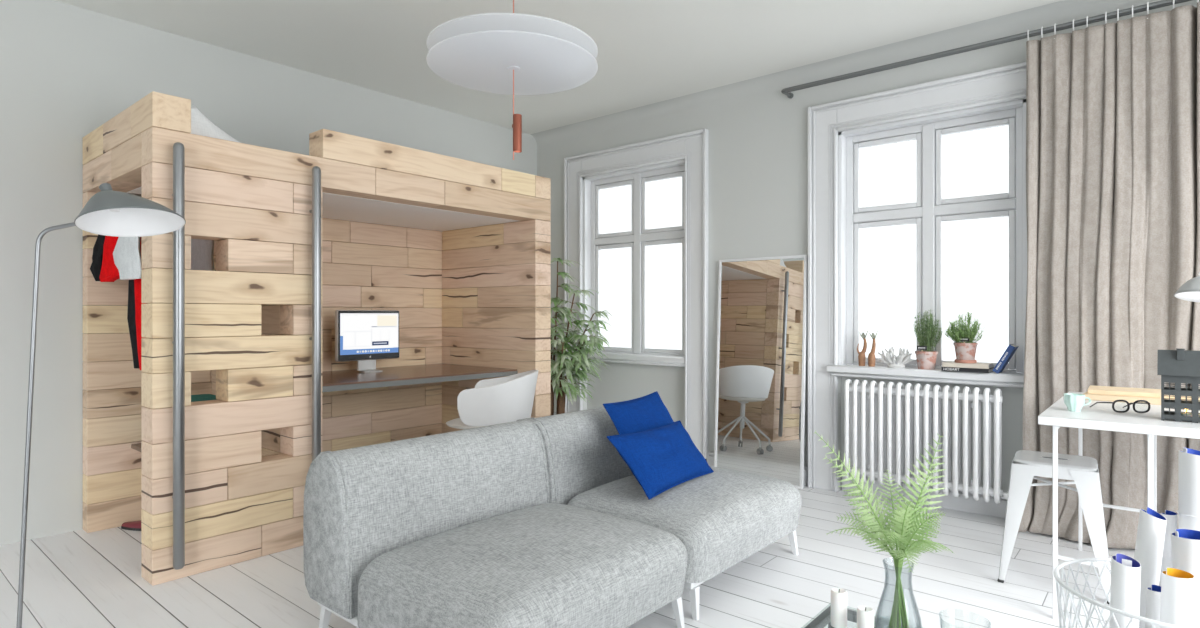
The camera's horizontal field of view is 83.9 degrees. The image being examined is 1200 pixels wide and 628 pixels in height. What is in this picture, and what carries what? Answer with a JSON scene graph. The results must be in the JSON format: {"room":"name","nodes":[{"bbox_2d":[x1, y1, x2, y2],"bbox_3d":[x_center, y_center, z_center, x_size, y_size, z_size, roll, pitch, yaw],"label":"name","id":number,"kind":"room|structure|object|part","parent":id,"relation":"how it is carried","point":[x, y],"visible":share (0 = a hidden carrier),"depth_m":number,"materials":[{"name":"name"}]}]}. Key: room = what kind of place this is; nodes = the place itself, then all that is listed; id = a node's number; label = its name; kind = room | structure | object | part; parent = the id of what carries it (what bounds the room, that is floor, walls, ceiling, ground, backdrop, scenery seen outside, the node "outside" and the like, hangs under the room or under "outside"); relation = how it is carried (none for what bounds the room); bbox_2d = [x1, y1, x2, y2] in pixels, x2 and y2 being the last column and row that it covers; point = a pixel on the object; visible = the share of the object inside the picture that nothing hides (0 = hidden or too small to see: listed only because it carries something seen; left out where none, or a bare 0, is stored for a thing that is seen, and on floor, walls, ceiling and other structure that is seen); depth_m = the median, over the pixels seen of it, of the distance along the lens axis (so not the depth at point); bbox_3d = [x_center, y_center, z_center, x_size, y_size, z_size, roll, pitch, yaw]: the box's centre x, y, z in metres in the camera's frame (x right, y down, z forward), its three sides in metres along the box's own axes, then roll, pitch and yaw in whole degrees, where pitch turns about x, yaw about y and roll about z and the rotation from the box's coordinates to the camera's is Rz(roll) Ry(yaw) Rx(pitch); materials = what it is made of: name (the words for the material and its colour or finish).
{"room":"studio apartment","nodes":[
{"label":"studio apartment","id":0,"kind":"room"},
{"bbox_2d":[0,0,536,545],"bbox_3d":[-2.709,-0.235,3.567,0.150,2.710,6.750,0,0,40],"label":"wall","id":1,"kind":"structure","parent":0,"point":[66,70],"depth_m":3.43,"materials":[{"name":"paint"}]},
{"bbox_2d":[54,0,1061,133],"bbox_3d":[-0.270,-1.650,1.457,6.700,0.120,7.100,0,0,40],"label":"ceiling","id":2,"kind":"structure","parent":0,"point":[650,51],"depth_m":3.77,"materials":[{"name":"paint"}]},
{"bbox_2d":[427,0,597,159],"bbox_3d":[-0.376,-1.135,2.900,0.732,0.930,0.732,0,0,40],"label":"pendant lamp","id":3,"kind":"object","parent":2,"relation":"hanging from","point":[513,53],"visible":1,"depth_m":2.77,"materials":[{"name":"white plastic"}]},
{"bbox_3d":[-0.376,-1.127,2.900,0.005,0.915,0.005,0,0,18],"label":"cord","id":4,"kind":"part","parent":3,"relation":"part of","materials":[{"name":"orange metal"}]},
{"bbox_2d":[0,486,1134,627],"bbox_3d":[-0.270,1.180,1.457,6.700,0.120,7.100,0,0,40],"label":"floor","id":5,"kind":"structure","parent":0,"point":[78,578],"depth_m":2.74,"materials":[{"name":"white wood"}]},
{"bbox_2d":[16,183,185,627],"bbox_3d":[-1.709,0.345,2.170,0.668,1.549,0.299,0,0,0],"label":"floor lamp","id":6,"kind":"object","parent":5,"relation":"on","point":[108,212],"visible":1,"depth_m":2.17,"materials":[{"name":"grey metal"}]},
{"bbox_3d":[-1.522,-0.332,2.170,0.290,0.140,0.296,0,0,40],"label":"lamp shade","id":7,"kind":"part","parent":6,"relation":"part of","materials":[{"name":"grey metal"}]},
{"bbox_2d":[121,520,140,530],"bbox_3d":[-2.371,1.085,3.488,0.250,0.070,0.092,0,0,6],"label":"shoe","id":8,"kind":"object","parent":5,"relation":"on","point":[134,525],"visible":0.41,"depth_m":3.46,"materials":[{"name":"leather"}]},
{"bbox_2d":[83,91,550,585],"bbox_3d":[-1.481,0.101,3.966,1.189,2.036,2.328,0,0,40],"label":"bed","id":9,"kind":"object","parent":5,"relation":"on","point":[352,221],"visible":0.87,"depth_m":3.24,"materials":[{"name":"brown wood"}]},
{"bbox_2d":[90,234,147,369],"bbox_3d":[-2.292,-0.142,3.174,0.762,0.789,0.073,0,0,35],"label":"coat","id":10,"kind":"object","parent":9,"relation":"hanging from","point":[103,268],"visible":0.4,"depth_m":3.13,"materials":[{"name":"fabric"}]},
{"bbox_2d":[113,237,141,279],"bbox_3d":[-2.116,-0.316,2.972,0.383,0.328,0.050,0,0,40],"label":"shirt","id":11,"kind":"object","parent":9,"relation":"hanging from","point":[126,254],"visible":0.6,"depth_m":2.89,"materials":[{"name":"fabric"}]},
{"bbox_2d":[131,443,140,451],"bbox_3d":[-2.170,0.704,3.529,0.520,0.023,0.392,0,0,40],"label":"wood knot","id":12,"kind":"object","parent":9,"relation":"attached to","point":[135,447],"depth_m":3.53,"materials":[{"name":"brown wood"}]},
{"bbox_2d":[188,239,214,270],"bbox_3d":[-2.015,-0.205,3.338,0.559,0.610,0.090,0,0,40],"label":"dress","id":13,"kind":"object","parent":9,"relation":"hanging from","point":[202,251],"visible":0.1,"depth_m":3.23,"materials":[{"name":"fabric"}]},
{"bbox_2d":[191,394,217,401],"bbox_3d":[-2.147,0.568,3.534,0.350,0.247,0.270,0,0,40],"label":"folded cloth","id":14,"kind":"object","parent":9,"relation":"on","point":[200,397],"visible":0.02,"depth_m":3.55,"materials":[{"name":"green fabric"}]},
{"bbox_3d":[-1.661,0.246,3.067,0.144,1.745,0.726,0,0,40],"label":"panel","id":15,"kind":"part","parent":9,"relation":"part of","materials":[{"name":"brown wood"}]},
{"bbox_3d":[-1.899,0.246,4.321,0.092,1.745,2.328,0,0,40],"label":"panel","id":16,"kind":"part","parent":9,"relation":"part of","materials":[{"name":"brown wood"}]},
{"bbox_2d":[322,363,516,391],"bbox_3d":[-1.351,0.395,4.237,0.843,0.040,1.452,0,0,40],"label":"desk","id":17,"kind":"object","parent":9,"relation":"on","point":[340,380],"visible":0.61,"depth_m":4.13,"materials":[{"name":"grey wood"}]},
{"bbox_2d":[335,310,398,372],"bbox_3d":[-1.492,0.174,4.323,0.100,0.400,0.445,0,0,40],"label":"computer monitor","id":18,"kind":"object","parent":17,"relation":"on","point":[365,337],"visible":1,"depth_m":4.30,"materials":[{"name":"metal"}]},
{"bbox_3d":[-0.767,0.246,4.792,1.018,1.745,0.144,0,0,40],"label":"panel","id":19,"kind":"part","parent":9,"relation":"part of","materials":[{"name":"brown wood"}]},
{"bbox_3d":[-1.530,-0.725,4.008,0.844,0.109,2.009,0,0,40],"label":"mattress","id":20,"kind":"object","parent":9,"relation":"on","visible":0},
{"bbox_2d":[190,105,240,142],"bbox_3d":[-1.614,-0.921,3.909,0.837,0.275,1.765,0,0,40],"label":"duvet","id":21,"kind":"object","parent":20,"relation":"on","point":[201,125],"visible":0.05,"depth_m":3.08,"materials":[{"name":"white fabric"}]},
{"bbox_2d":[446,370,538,429],"bbox_3d":[-0.606,0.727,3.936,0.605,0.787,0.576,0,0,0],"label":"desk chair","id":22,"kind":"object","parent":5,"relation":"on","point":[494,401],"visible":0.68,"depth_m":3.72,"materials":[{"name":"white plastic"}]},
{"bbox_3d":[-0.658,0.642,3.949,0.500,0.059,0.444,0,0,0],"label":"seat","id":23,"kind":"part","parent":22,"relation":"part of","materials":[{"name":"white plastic"}]},
{"bbox_2d":[303,407,801,627],"bbox_3d":[-0.034,0.790,2.721,1.031,0.660,1.900,0,0,40],"label":"sofa","id":24,"kind":"object","parent":5,"relation":"on","point":[540,522],"visible":0.91,"depth_m":2.29,"materials":[{"name":"grey fabric"}]},
{"bbox_3d":[-0.955,1.064,2.326,0.040,0.112,0.036,0,0,40],"label":"leg","id":25,"kind":"part","parent":24,"relation":"part of","materials":[{"name":"white metal"}]},
{"bbox_3d":[-0.346,0.999,2.356,0.920,0.027,0.880,0,0,40],"label":"frame","id":26,"kind":"part","parent":24,"relation":"part of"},
{"bbox_2d":[303,420,549,618],"bbox_3d":[-0.624,0.725,2.592,0.290,0.520,0.940,0,0,40],"label":"cushion","id":27,"kind":"object","parent":24,"relation":"on","point":[362,504],"depth_m":2.34,"materials":[{"name":"grey fabric"}]},
{"bbox_2d":[358,503,687,627],"bbox_3d":[-0.232,0.859,2.259,0.734,0.253,0.940,0,0,40],"label":"seat cushion","id":28,"kind":"object","parent":24,"relation":"on","point":[465,565],"depth_m":2.07,"materials":[{"name":"grey fabric"}]},
{"bbox_2d":[529,407,667,504],"bbox_3d":[-0.005,0.725,3.320,0.290,0.520,0.950,0,0,40],"label":"cushion","id":29,"kind":"object","parent":24,"relation":"on","point":[580,456],"depth_m":3.04,"materials":[{"name":"grey fabric"}]},
{"bbox_2d":[603,391,673,434],"bbox_3d":[0.231,0.555,3.119,0.267,0.327,0.485,0,0,40],"label":"cushion","id":30,"kind":"object","parent":24,"relation":"on","point":[649,411],"visible":0.52,"depth_m":3.11,"materials":[{"name":"fabric"}]},
{"bbox_2d":[607,420,713,499],"bbox_3d":[0.278,0.614,2.896,0.192,0.235,0.592,0,0,36],"label":"cushion","id":31,"kind":"object","parent":24,"relation":"on","point":[661,458],"visible":1,"depth_m":2.80,"materials":[{"name":"fabric"}]},
{"bbox_3d":[0.276,1.064,2.376,0.040,0.112,0.036,0,0,40],"label":"leg","id":32,"kind":"part","parent":24,"relation":"part of","materials":[{"name":"white metal"}]},
{"bbox_2d":[567,466,801,582],"bbox_3d":[0.387,0.859,2.986,0.734,0.253,0.950,0,0,40],"label":"seat cushion","id":33,"kind":"object","parent":24,"relation":"on","point":[722,517],"depth_m":2.73,"materials":[{"name":"grey fabric"}]},
{"bbox_3d":[0.349,1.064,2.463,0.040,0.112,0.036,0,0,40],"label":"leg","id":34,"kind":"part","parent":24,"relation":"part of","materials":[{"name":"white metal"}]},
{"bbox_3d":[0.273,0.999,3.083,0.920,0.027,0.890,0,0,40],"label":"frame","id":35,"kind":"part","parent":24,"relation":"part of","materials":[{"name":"white metal"}]},
{"bbox_3d":[0.898,1.064,3.107,0.040,0.112,0.036,0,0,40],"label":"leg","id":36,"kind":"part","parent":24,"relation":"part of","materials":[{"name":"white metal"}]},
{"bbox_2d":[548,258,612,414],"bbox_3d":[-0.254,0.343,5.078,0.739,1.554,0.721,0,0,5],"label":"palm","id":37,"kind":"object","parent":5,"relation":"on","point":[562,365],"visible":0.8,"depth_m":5.04,"materials":[{"name":"green plant"}]},
{"bbox_2d":[714,255,807,488],"bbox_3d":[1.076,0.369,4.512,0.648,1.504,0.096,0,0,40],"label":"floor mirror","id":38,"kind":"object","parent":5,"relation":"on","point":[762,320],"visible":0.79,"depth_m":4.49,"materials":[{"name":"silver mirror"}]},
{"bbox_2d":[805,605,911,627],"bbox_3d":[0.456,0.945,1.221,0.488,0.350,1.080,0,0,40],"label":"coffee table","id":39,"kind":"object","parent":5,"relation":"on","point":[824,618],"visible":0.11,"depth_m":1.70,"materials":[{"name":"metal"}]},
{"bbox_2d":[831,587,846,627],"bbox_3d":[0.591,0.725,1.649,0.039,0.090,0.039,0,0,40],"label":"candle","id":40,"kind":"object","parent":39,"relation":"on","point":[838,595],"visible":1,"depth_m":1.63,"materials":[{"name":"white wax"}]},
{"bbox_2d":[857,606,873,627],"bbox_3d":[0.634,0.735,1.594,0.039,0.069,0.039,0,0,40],"label":"candle","id":41,"kind":"object","parent":39,"relation":"on","point":[865,614],"visible":0.99,"depth_m":1.58,"materials":[{"name":"white wax"}]},
{"bbox_2d":[874,559,921,626],"bbox_3d":[0.628,0.647,1.405,0.097,0.246,0.097,0,0,40],"label":"glass vase","id":42,"kind":"object","parent":39,"relation":"on","point":[905,559],"visible":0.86,"depth_m":1.41,"materials":[{"name":"glass"}]},
{"bbox_2d":[814,430,954,627],"bbox_3d":[0.600,0.492,1.407,0.232,0.502,0.242,0,0,40],"label":"fern","id":43,"kind":"object","parent":42,"relation":"in","point":[910,521],"visible":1,"depth_m":1.40,"materials":[{"name":"green plant"}]},
{"bbox_3d":[0.550,0.494,1.395,0.142,0.498,0.148,0,0,40],"label":"frond stem","id":44,"kind":"part","parent":43,"relation":"part of","materials":[{"name":"green plant"}]},
{"bbox_3d":[0.572,0.599,1.413,0.147,0.288,0.095,0,0,40],"label":"frond stem","id":45,"kind":"part","parent":43,"relation":"part of","materials":[{"name":"green plant"}]},
{"bbox_3d":[0.577,0.528,1.423,0.170,0.430,0.060,0,0,40],"label":"frond stem","id":46,"kind":"part","parent":43,"relation":"part of","materials":[{"name":"green plant"}]},
{"bbox_3d":[0.583,0.590,1.416,0.130,0.306,0.063,0,0,40],"label":"frond stem","id":47,"kind":"part","parent":43,"relation":"part of","materials":[{"name":"green plant"}]},
{"bbox_3d":[0.636,0.548,1.441,0.065,0.390,0.114,0,0,40],"label":"frond stem","id":48,"kind":"part","parent":43,"relation":"part of","materials":[{"name":"green plant"}]},
{"bbox_3d":[0.605,0.589,1.367,0.004,0.310,0.144,0,0,31],"label":"frond stem","id":49,"kind":"part","parent":43,"relation":"part of","materials":[{"name":"green plant"}]},
{"bbox_3d":[0.626,0.558,1.382,0.058,0.370,0.076,0,0,40],"label":"frond stem","id":50,"kind":"part","parent":43,"relation":"part of","materials":[{"name":"green plant"}]},
{"bbox_3d":[0.617,0.609,1.362,0.005,0.269,0.160,0,0,15],"label":"frond stem","id":51,"kind":"part","parent":43,"relation":"part of","materials":[{"name":"green plant"}]},
{"bbox_3d":[0.660,0.586,1.427,0.034,0.315,0.126,0,0,40],"label":"frond stem","id":52,"kind":"part","parent":43,"relation":"part of","materials":[{"name":"green plant"}]},
{"bbox_3d":[0.647,0.523,1.388,0.098,0.440,0.008,0,0,40],"label":"frond stem","id":53,"kind":"part","parent":43,"relation":"part of","materials":[{"name":"green plant"}]},
{"bbox_3d":[0.665,0.502,1.415,0.081,0.482,0.096,0,0,40],"label":"frond stem","id":54,"kind":"part","parent":43,"relation":"part of","materials":[{"name":"green plant"}]},
{"bbox_3d":[0.640,0.599,1.369,0.007,0.288,0.134,0,0,-18],"label":"frond stem","id":55,"kind":"part","parent":43,"relation":"part of","materials":[{"name":"green plant"}]},
{"bbox_3d":[0.669,0.611,1.407,0.116,0.266,0.093,0,0,40],"label":"frond stem","id":56,"kind":"part","parent":43,"relation":"part of","materials":[{"name":"green plant"}]},
{"bbox_3d":[0.653,0.573,1.383,0.110,0.340,0.005,0,0,41],"label":"frond stem","id":57,"kind":"part","parent":43,"relation":"part of","materials":[{"name":"green plant"}]},
{"bbox_2d":[844,379,1007,503],"bbox_3d":[1.872,0.758,3.840,0.884,0.724,0.195,0,0,40],"label":"radiator","id":58,"kind":"object","parent":5,"relation":"on","point":[864,404],"visible":0.84,"depth_m":3.78,"materials":[{"name":"metal"}]},
{"bbox_2d":[997,450,1110,603],"bbox_3d":[1.930,0.865,2.831,0.388,0.509,0.388,0,0,35],"label":"metal stool","id":59,"kind":"object","parent":5,"relation":"on","point":[1026,464],"visible":0.91,"depth_m":2.75,"materials":[{"name":"white metal"}]},
{"bbox_3d":[1.732,0.867,2.798,0.133,0.482,0.141,0,0,-10],"label":"leg","id":60,"kind":"part","parent":59,"relation":"part of","materials":[{"name":"white metal"}]},
{"bbox_3d":[1.930,0.639,2.831,0.296,0.055,0.296,0,0,35],"label":"seat","id":61,"kind":"part","parent":59,"relation":"part of","materials":[{"name":"white metal"}]},
{"bbox_3d":[1.964,0.867,2.633,0.141,0.482,0.133,0,0,-10],"label":"leg","id":62,"kind":"part","parent":59,"relation":"part of","materials":[{"name":"white metal"}]},
{"bbox_2d":[1038,392,1199,619],"bbox_3d":[2.518,0.748,2.353,1.515,0.745,1.002,0,0,40],"label":"work table","id":63,"kind":"object","parent":5,"relation":"on","point":[1101,416],"visible":0.56,"depth_m":2.44,"materials":[{"name":"white plastic"}]},
{"bbox_3d":[1.673,0.764,2.451,0.015,0.712,0.015,0,0,40],"label":"leg","id":64,"kind":"part","parent":63,"relation":"part of","materials":[{"name":"white metal"}]},
{"bbox_2d":[1064,393,1090,411],"bbox_3d":[1.841,0.343,2.576,0.086,0.064,0.068,0,0,40],"label":"cup","id":65,"kind":"object","parent":63,"relation":"on","point":[1074,402],"visible":1,"depth_m":2.56,"materials":[{"name":"ceramic"}]},
{"bbox_3d":[2.278,0.764,3.163,0.015,0.712,0.015,0,0,40],"label":"leg","id":66,"kind":"part","parent":63,"relation":"part of","materials":[{"name":"white metal"}]},
{"bbox_2d":[1090,400,1149,412],"bbox_3d":[2.015,0.349,2.590,0.141,0.050,0.151,0,0,6],"label":"eyeglasses","id":67,"kind":"object","parent":63,"relation":"on","point":[1115,401],"visible":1,"depth_m":2.52,"materials":[{"name":"black plastic"}]},
{"bbox_3d":[2.007,0.349,2.520,0.133,0.050,0.008,0,0,6],"label":"frame","id":68,"kind":"part","parent":67,"relation":"part of","materials":[{"name":"black plastic"}]},
{"bbox_2d":[1083,392,1190,404],"bbox_3d":[2.394,0.362,2.827,0.540,0.026,0.240,0,0,43],"label":"board","id":69,"kind":"object","parent":63,"relation":"on","point":[1098,397],"visible":0.31,"depth_m":2.83,"materials":[{"name":"beige wood"}]},
{"bbox_2d":[1087,385,1199,399],"bbox_3d":[2.409,0.339,2.832,0.540,0.020,0.195,0,0,39],"label":"board","id":70,"kind":"object","parent":69,"relation":"on","point":[1105,390],"visible":0.79,"depth_m":2.87,"materials":[{"name":"beige wood"}]},
{"bbox_3d":[1.878,0.764,2.276,0.015,0.712,0.015,0,0,40],"label":"leg","id":71,"kind":"part","parent":63,"relation":"part of","materials":[{"name":"white metal"}]},
{"bbox_3d":[2.484,0.764,2.988,0.015,0.712,0.015,0,0,40],"label":"leg","id":72,"kind":"part","parent":63,"relation":"part of","materials":[{"name":"white metal"}]},
{"bbox_2d":[1157,348,1199,422],"bbox_3d":[2.098,0.248,2.318,0.245,0.253,0.125,0,0,40],"label":"lantern","id":73,"kind":"object","parent":63,"relation":"on","point":[1178,366],"visible":1,"depth_m":2.33,"materials":[{"name":"grey metal"}]},
{"bbox_2d":[1174,272,1199,302],"bbox_3d":[2.386,0.065,2.354,0.549,0.620,0.182,0,0,35],"label":"desk lamp","id":74,"kind":"object","parent":63,"relation":"on","point":[1190,290],"visible":1,"depth_m":2.48,"materials":[{"name":"white metal"}]},
{"bbox_2d":[1053,558,1188,627],"bbox_3d":[1.186,0.849,1.400,0.388,0.537,0.388,0,0,40],"label":"wire basket","id":75,"kind":"object","parent":5,"relation":"on","point":[1060,593],"visible":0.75,"depth_m":1.47,"materials":[{"name":"white metal"}]},
{"bbox_2d":[1109,553,1140,627],"bbox_3d":[1.085,0.800,1.387,0.048,0.612,0.106,0,0,24],"label":"paper roll","id":76,"kind":"object","parent":75,"relation":"in","point":[1125,570],"visible":1,"depth_m":1.35,"materials":[{"name":"white paper"}]},
{"bbox_2d":[1134,507,1166,627],"bbox_3d":[1.185,0.768,1.478,0.116,0.676,0.049,0,0,10],"label":"paper roll","id":77,"kind":"object","parent":75,"relation":"in","point":[1151,530],"visible":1,"depth_m":1.46,"materials":[{"name":"white paper"}]},
{"bbox_2d":[1145,585,1160,627],"bbox_3d":[1.168,0.839,1.408,0.053,0.531,0.036,0,0,8],"label":"paper roll","id":78,"kind":"object","parent":75,"relation":"in","point":[1153,593],"visible":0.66,"depth_m":1.40,"materials":[{"name":"white paper"}]},
{"bbox_2d":[1159,510,1177,585],"bbox_3d":[1.270,0.773,1.506,0.053,0.662,0.032,0,0,22],"label":"paper roll","id":79,"kind":"object","parent":75,"relation":"in","point":[1171,525],"visible":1,"depth_m":1.49,"materials":[{"name":"white paper"}]},
{"bbox_2d":[1160,568,1194,627],"bbox_3d":[1.148,0.808,1.331,0.069,0.593,0.061,0,0,14],"label":"paper roll","id":80,"kind":"object","parent":75,"relation":"in","point":[1177,585],"visible":1,"depth_m":1.31,"materials":[{"name":"white paper"}]},
{"bbox_2d":[1171,529,1199,627],"bbox_3d":[1.227,0.778,1.354,0.082,0.657,0.109,0,0,-15],"label":"paper roll","id":81,"kind":"object","parent":75,"relation":"in","point":[1185,543],"visible":0.45,"depth_m":1.35,"materials":[{"name":"white paper"}]},
{"bbox_2d":[1177,447,1199,530],"bbox_3d":[1.299,0.700,1.446,0.074,0.811,0.109,0,0,40],"label":"paper roll","id":82,"kind":"object","parent":75,"relation":"in","point":[1188,511],"visible":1,"depth_m":1.45,"materials":[{"name":"white paper"}]},
{"bbox_2d":[537,0,1199,491],"bbox_3d":[1.885,-0.235,3.990,6.300,2.710,0.150,0,0,40],"label":"wall","id":83,"kind":"structure","parent":0,"point":[758,145],"depth_m":4.58,"materials":[{"name":"paint"}]},
{"bbox_2d":[564,129,707,458],"bbox_3d":[0.286,-0.107,5.323,1.405,2.455,0.192,0,0,40],"label":"window","id":84,"kind":"structure","parent":83,"relation":"in","point":[584,241],"depth_m":5.29,"materials":[{"name":"white paint"}]},
{"bbox_3d":[0.132,-0.861,5.518,0.412,0.442,0.044,0,0,40],"label":"sash","id":85,"kind":"part","parent":84,"relation":"part of","materials":[{"name":"white paint"}]},
{"bbox_3d":[0.132,-0.135,5.518,0.412,0.879,0.044,0,0,40],"label":"sash","id":86,"kind":"part","parent":84,"relation":"part of","materials":[{"name":"white paint"}]},
{"bbox_3d":[0.299,-0.400,5.339,1.035,1.500,0.150,0,0,40],"label":"frame","id":87,"kind":"part","parent":84,"relation":"part of","materials":[{"name":"white paint"}]},
{"bbox_3d":[0.266,0.356,5.300,1.035,0.072,0.108,0,0,40],"label":"sill","id":88,"kind":"part","parent":84,"relation":"part of","materials":[{"name":"white paint"}]},
{"bbox_3d":[0.503,-0.861,5.203,0.412,0.442,0.044,0,0,40],"label":"sash","id":89,"kind":"part","parent":84,"relation":"part of","materials":[{"name":"white paint"}]},
{"bbox_3d":[0.503,-0.135,5.203,0.412,0.879,0.044,0,0,40],"label":"sash","id":90,"kind":"part","parent":84,"relation":"part of","materials":[{"name":"white paint"}]},
{"bbox_2d":[530,0,1160,145],"bbox_3d":[1.807,-1.545,3.898,6.300,0.090,0.090,0,0,40],"label":"trim","id":91,"kind":"structure","parent":83,"relation":"attached to","point":[1064,11],"depth_m":4.09,"materials":[{"name":"paint"}]},
{"bbox_2d":[707,452,1006,517],"bbox_3d":[1.847,1.058,3.945,6.300,0.125,0.068,0,0,40],"label":"baseboard","id":92,"kind":"structure","parent":83,"relation":"attached to","point":[990,508],"depth_m":3.83,"materials":[{"name":"white paint"}]},
{"bbox_2d":[808,62,1026,491],"bbox_3d":[1.920,-0.107,3.919,1.385,2.455,0.212,0,0,40],"label":"window","id":93,"kind":"structure","parent":83,"relation":"in","point":[836,217],"depth_m":4.03,"materials":[{"name":"white paint"}]},
{"bbox_2d":[857,330,867,365],"bbox_3d":[1.621,0.205,4.116,0.070,0.231,0.044,0,0,40],"label":"figurine","id":94,"kind":"object","parent":93,"relation":"on","point":[861,357],"visible":1,"depth_m":4.10,"materials":[{"name":"brown wood"}]},
{"bbox_3d":[1.617,0.275,4.119,0.044,0.090,0.044,0,0,40],"label":"bulb","id":95,"kind":"part","parent":94,"relation":"part of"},
{"bbox_3d":[1.624,0.199,4.112,0.042,0.118,0.027,0,0,40],"label":"stem","id":96,"kind":"part","parent":94,"relation":"part of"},
{"bbox_2d":[868,331,877,366],"bbox_3d":[1.664,0.205,4.063,0.062,0.231,0.044,0,0,40],"label":"figurine","id":97,"kind":"object","parent":93,"relation":"on","point":[871,356],"visible":1,"depth_m":4.05,"materials":[{"name":"brown wood"}]},
{"bbox_3d":[1.657,0.275,4.069,0.044,0.090,0.044,0,0,40],"label":"bulb","id":98,"kind":"part","parent":97,"relation":"part of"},
{"bbox_3d":[1.662,0.199,4.066,0.036,0.114,0.027,0,0,40],"label":"stem","id":99,"kind":"part","parent":97,"relation":"part of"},
{"bbox_3d":[1.777,-0.861,4.118,0.402,0.442,0.044,0,0,40],"label":"sash","id":100,"kind":"part","parent":93,"relation":"part of","materials":[{"name":"white paint"}]},
{"bbox_3d":[1.777,-0.135,4.118,0.402,0.879,0.044,0,0,40],"label":"sash","id":101,"kind":"part","parent":93,"relation":"part of","materials":[{"name":"white paint"}]},
{"bbox_2d":[878,347,911,367],"bbox_3d":[1.760,0.259,3.988,0.204,0.122,0.092,0,0,40],"label":"coral","id":102,"kind":"object","parent":93,"relation":"on","point":[901,359],"visible":1,"depth_m":3.96},
{"bbox_3d":[1.876,0.356,3.909,1.070,0.072,0.140,0,0,40],"label":"sill","id":103,"kind":"part","parent":93,"relation":"part of","materials":[{"name":"white paint"}]},
{"bbox_2d":[912,310,941,369],"bbox_3d":[1.905,0.145,3.877,0.175,0.350,0.174,0,0,40],"label":"potted herb","id":104,"kind":"object","parent":93,"relation":"on","point":[926,358],"visible":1,"depth_m":3.85,"materials":[{"name":"plant"}]},
{"bbox_2d":[915,350,937,369],"bbox_3d":[1.897,0.268,3.876,0.122,0.105,0.122,0,0,40],"label":"pot","id":105,"kind":"object","parent":104,"relation":"attached to","point":[926,359],"depth_m":3.84,"materials":[{"name":"ceramic"}]},
{"bbox_3d":[1.940,-0.400,3.942,1.015,1.500,0.150,0,0,40],"label":"frame","id":106,"kind":"part","parent":93,"relation":"part of","materials":[{"name":"white paint"}]},
{"bbox_2d":[941,367,993,372],"bbox_3d":[2.061,0.309,3.737,0.234,0.022,0.153,0,0,40],"label":"book","id":107,"kind":"object","parent":93,"relation":"on","point":[955,369],"visible":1,"depth_m":3.67,"materials":[{"name":"black paper"}]},
{"bbox_2d":[942,361,993,368],"bbox_3d":[2.062,0.286,3.739,0.228,0.024,0.147,0,0,40],"label":"book","id":108,"kind":"object","parent":107,"relation":"on","point":[978,365],"visible":0.98,"depth_m":3.69,"materials":[{"name":"white paper"}]},
{"bbox_2d":[942,312,983,362],"bbox_3d":[2.044,0.127,3.754,0.222,0.292,0.231,0,0,40],"label":"potted herb","id":109,"kind":"object","parent":108,"relation":"on","point":[965,351],"visible":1,"depth_m":3.71,"materials":[{"name":"plant"}]},
{"bbox_2d":[953,342,977,359],"bbox_3d":[2.054,0.213,3.748,0.122,0.105,0.122,0,0,40],"label":"pot","id":110,"kind":"object","parent":109,"relation":"attached to","point":[963,350],"depth_m":3.71,"materials":[{"name":"ceramic"}]},
{"bbox_3d":[2.140,-0.861,3.809,0.402,0.442,0.044,0,0,40],"label":"sash","id":111,"kind":"part","parent":93,"relation":"part of","materials":[{"name":"white paint"}]},
{"bbox_3d":[2.140,-0.135,3.809,0.402,0.879,0.044,0,0,40],"label":"sash","id":112,"kind":"part","parent":93,"relation":"part of","materials":[{"name":"white paint"}]},
{"bbox_2d":[992,344,1018,373],"bbox_3d":[2.195,0.241,3.610,0.106,0.158,0.117,0,0,40],"label":"book","id":113,"kind":"object","parent":93,"relation":"on","point":[1011,349],"visible":1,"depth_m":3.57,"materials":[{"name":"blue paper"}]},
{"bbox_2d":[781,0,1191,98],"bbox_3d":[2.290,-1.448,3.465,2.840,0.042,0.128,0,0,40],"label":"curtain rod","id":114,"kind":"object","parent":83,"relation":"attached to","point":[1162,3],"visible":0.94,"depth_m":3.58,"materials":[{"name":"grey metal"}]},
{"bbox_2d":[1018,0,1199,548],"bbox_3d":[2.685,-0.182,3.010,1.356,2.582,0.167,0,0,40],"label":"curtain","id":115,"kind":"object","parent":114,"relation":"hanging from","point":[1113,109],"visible":0.83,"depth_m":3.21,"materials":[{"name":"beige fabric"}]}
]}

